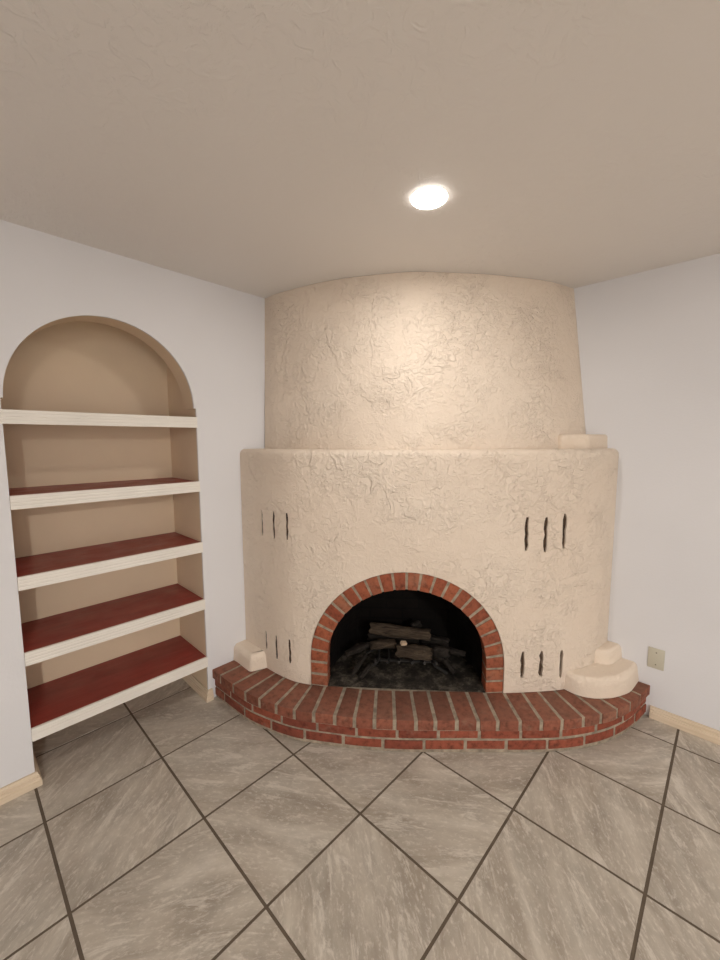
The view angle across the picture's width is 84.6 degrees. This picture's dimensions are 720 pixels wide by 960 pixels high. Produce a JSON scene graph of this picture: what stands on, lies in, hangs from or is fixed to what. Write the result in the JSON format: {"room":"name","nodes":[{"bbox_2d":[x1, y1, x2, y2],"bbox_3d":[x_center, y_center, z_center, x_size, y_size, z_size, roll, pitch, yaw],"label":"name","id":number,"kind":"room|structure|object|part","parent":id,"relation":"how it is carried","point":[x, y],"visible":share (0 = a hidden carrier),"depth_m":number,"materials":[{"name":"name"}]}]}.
{"room":"living room","nodes":[
{"label":"living room","id":0,"kind":"room"},
{"bbox_2d":[0,220,264,787],"bbox_3d":[-1.766,0.202,1.376,0.012,2.440,5.945,5,8,43],"label":"wall","id":1,"kind":"structure","parent":0,"point":[215,333],"depth_m":2.09,"materials":[{"name":"white paint"}]},
{"bbox_2d":[0,750,42,805],"bbox_3d":[-2.757,1.465,0.702,0.401,0.065,3.401,5,8,43],"label":"baseboard","id":2,"kind":"structure","parent":1,"relation":"attached to","point":[13,790],"depth_m":1.75,"materials":[{"name":"brown wood"}]},
{"bbox_2d":[182,674,213,702],"bbox_3d":[-1.040,1.280,2.502,0.401,0.065,0.042,5,8,43],"label":"baseboard","id":3,"kind":"structure","parent":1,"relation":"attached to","point":[197,686],"depth_m":2.43,"materials":[{"name":"brown wood"}]},
{"bbox_2d":[0,0,719,297],"bbox_3d":[0.242,-0.862,-0.718,6.700,0.080,6.045,5,8,43],"label":"ceiling","id":4,"kind":"structure","parent":0,"point":[260,148],"depth_m":1.15,"materials":[{"name":"white paint"}]},
{"bbox_2d":[410,186,447,208],"bbox_3d":[0.254,-1.034,1.454,0.139,0.008,0.139,5,8,43],"label":"recessed light","id":5,"kind":"object","parent":4,"relation":"in","point":[427,197],"visible":1,"depth_m":1.44,"materials":[{"name":"white metal"}]},
{"bbox_2d":[0,678,719,959],"bbox_3d":[0.253,1.635,-0.465,6.500,0.060,5.855,5,8,43],"label":"floor","id":6,"kind":"structure","parent":0,"point":[164,822],"depth_m":1.52,"materials":[{"name":"tile"}]},
{"bbox_2d":[0,316,207,741],"bbox_3d":[-1.336,0.240,2.111,0.410,2.216,0.848,5,8,43],"label":"bookcase","id":7,"kind":"object","parent":6,"relation":"on","point":[98,418],"visible":0.84,"depth_m":2.15,"materials":[{"name":"beige paint"}]},
{"bbox_3d":[-1.336,0.037,2.091,0.380,0.022,0.813,5,8,43],"label":"shelf","id":8,"kind":"part","parent":7,"relation":"part of","materials":[{"name":"red paint"}]},
{"bbox_3d":[-1.335,0.388,2.126,0.380,0.022,0.813,5,8,43],"label":"shelf","id":9,"kind":"part","parent":7,"relation":"part of","materials":[{"name":"red paint"}]},
{"bbox_3d":[-1.333,0.728,2.160,0.380,0.022,0.813,5,8,43],"label":"shelf","id":10,"kind":"part","parent":7,"relation":"part of","materials":[{"name":"red paint"}]},
{"bbox_3d":[-1.332,1.082,2.196,0.380,0.022,0.813,5,8,43],"label":"shelf","id":11,"kind":"part","parent":7,"relation":"part of","materials":[{"name":"red paint"}]},
{"bbox_3d":[-1.058,0.216,2.420,0.387,2.200,0.016,5,8,43],"label":"panel","id":12,"kind":"part","parent":7,"relation":"part of","materials":[{"name":"beige paint"}]},
{"bbox_2d":[212,660,649,751],"bbox_3d":[0.368,1.236,2.308,1.942,0.182,1.612,5,8,43],"label":"brick hearth","id":13,"kind":"object","parent":6,"relation":"on","point":[379,719],"visible":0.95,"depth_m":2.03,"materials":[{"name":"red brick"}]},
{"bbox_2d":[233,272,638,698],"bbox_3d":[0.393,0.016,2.256,1.889,2.257,1.474,5,8,43],"label":"fireplace","id":14,"kind":"object","parent":13,"relation":"on","point":[428,456],"depth_m":2.13,"materials":[{"name":"beige paint"}]},
{"bbox_2d":[344,642,369,656],"bbox_3d":[-0.015,1.017,2.374,0.164,0.064,0.046,-3,6,-24],"label":"log","id":15,"kind":"object","parent":14,"relation":"on","point":[358,648],"visible":1,"depth_m":2.36,"materials":[{"name":"brown wood"}]},
{"bbox_2d":[350,653,367,676],"bbox_3d":[-0.006,1.080,2.307,0.127,0.108,0.027,-4,7,-35],"label":"log","id":16,"kind":"object","parent":14,"relation":"on","point":[365,655],"visible":1,"depth_m":2.30,"materials":[{"name":"brown wood"}]},
{"bbox_2d":[359,664,372,679],"bbox_3d":[0.032,1.098,2.268,0.087,0.082,0.030,-2,6,-16],"label":"log","id":17,"kind":"object","parent":14,"relation":"on","point":[366,670],"visible":1,"depth_m":2.26,"materials":[{"name":"brown wood"}]},
{"bbox_2d":[370,639,396,649],"bbox_3d":[0.139,0.997,2.390,0.163,0.058,0.064,0,6,-6],"label":"log","id":18,"kind":"object","parent":14,"relation":"on","point":[378,644],"visible":1,"depth_m":2.37,"materials":[{"name":"brown wood"}]},
{"bbox_2d":[367,633,418,643],"bbox_3d":[0.208,0.998,2.493,0.326,0.062,0.064,1,6,6],"label":"log","id":19,"kind":"object","parent":14,"relation":"on","point":[371,637],"visible":0.37,"depth_m":2.47,"materials":[{"name":"brown wood"}]},
{"bbox_2d":[369,622,430,640],"bbox_3d":[0.244,0.927,2.419,0.378,0.098,0.086,1,6,7],"label":"log","id":20,"kind":"object","parent":19,"relation":"on","point":[390,630],"visible":1,"depth_m":2.39,"materials":[{"name":"brown wood"}]},
{"bbox_2d":[410,620,421,627],"bbox_3d":[0.354,0.911,2.487,0.079,0.054,0.051,-1,6,-4],"label":"log","id":21,"kind":"object","parent":19,"relation":"on","point":[417,624],"visible":0.92,"depth_m":2.47,"materials":[{"name":"brown wood"}]},
{"bbox_3d":[0.268,1.071,2.342,0.360,0.017,0.015,0,6,4],"label":"cross rail","id":22,"kind":"part","parent":14,"relation":"part of","materials":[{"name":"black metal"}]},
{"bbox_3d":[0.276,1.072,2.419,0.490,0.123,0.316,0,6,4],"label":"fire grate","id":23,"kind":"part","parent":14,"relation":"part of","materials":[{"name":"black metal"}]},
{"bbox_2d":[395,644,432,660],"bbox_3d":[0.317,1.007,2.325,0.217,0.084,0.092,2,6,10],"label":"log","id":24,"kind":"object","parent":14,"relation":"on","point":[413,651],"visible":0.96,"depth_m":2.29,"materials":[{"name":"brown wood"}]},
{"bbox_2d":[400,641,406,645],"bbox_3d":[0.257,0.964,2.332,0.037,0.029,0.028,-2,6,-16],"label":"chip","id":25,"kind":"object","parent":24,"relation":"on","point":[403,643],"visible":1,"depth_m":2.32,"materials":[{"name":"beige wood"}]},
{"bbox_2d":[421,634,449,645],"bbox_3d":[0.466,0.995,2.450,0.177,0.066,0.075,2,6,20],"label":"log","id":26,"kind":"object","parent":14,"relation":"on","point":[435,640],"visible":0.74,"depth_m":2.42,"materials":[{"name":"brown wood"}]},
{"bbox_3d":[0.465,1.102,2.325,0.100,0.081,0.018,1,6,12],"label":"leg","id":27,"kind":"part","parent":14,"relation":"part of","materials":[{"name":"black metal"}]},
{"bbox_2d":[432,645,449,657],"bbox_3d":[0.479,1.014,2.342,0.105,0.071,0.074,1,6,7],"label":"log","id":28,"kind":"object","parent":14,"relation":"on","point":[438,651],"visible":0.99,"depth_m":2.32,"materials":[{"name":"brown wood"}]},
{"bbox_2d":[442,658,455,674],"bbox_3d":[0.520,1.082,2.298,0.082,0.082,0.032,4,7,33],"label":"log","id":29,"kind":"object","parent":14,"relation":"on","point":[445,661],"visible":1,"depth_m":2.29,"materials":[{"name":"brown wood"}]},
{"bbox_2d":[449,647,465,656],"bbox_3d":[0.582,1.026,2.357,0.104,0.046,0.042,1,6,16],"label":"log","id":30,"kind":"object","parent":14,"relation":"on","point":[453,651],"visible":0.99,"depth_m":2.35,"materials":[{"name":"brown wood"}]},
{"bbox_2d":[574,253,719,730],"bbox_3d":[2.464,0.187,1.390,6.225,2.440,0.100,5,8,43],"label":"wall","id":31,"kind":"structure","parent":0,"point":[649,341],"depth_m":2.11,"materials":[{"name":"white paint"}]},
{"bbox_2d":[647,646,664,670],"bbox_3d":[1.637,0.988,2.186,0.074,0.116,0.007,5,8,43],"label":"wall plate","id":32,"kind":"object","parent":31,"relation":"attached to","point":[656,657],"visible":1,"depth_m":2.18,"materials":[{"name":"beige plastic"}]},
{"bbox_2d":[649,705,719,744],"bbox_3d":[3.111,1.434,0.817,4.095,0.065,0.020,5,8,43],"label":"baseboard","id":33,"kind":"structure","parent":31,"relation":"attached to","point":[702,731],"depth_m":2.11,"materials":[{"name":"brown wood"}]}
]}

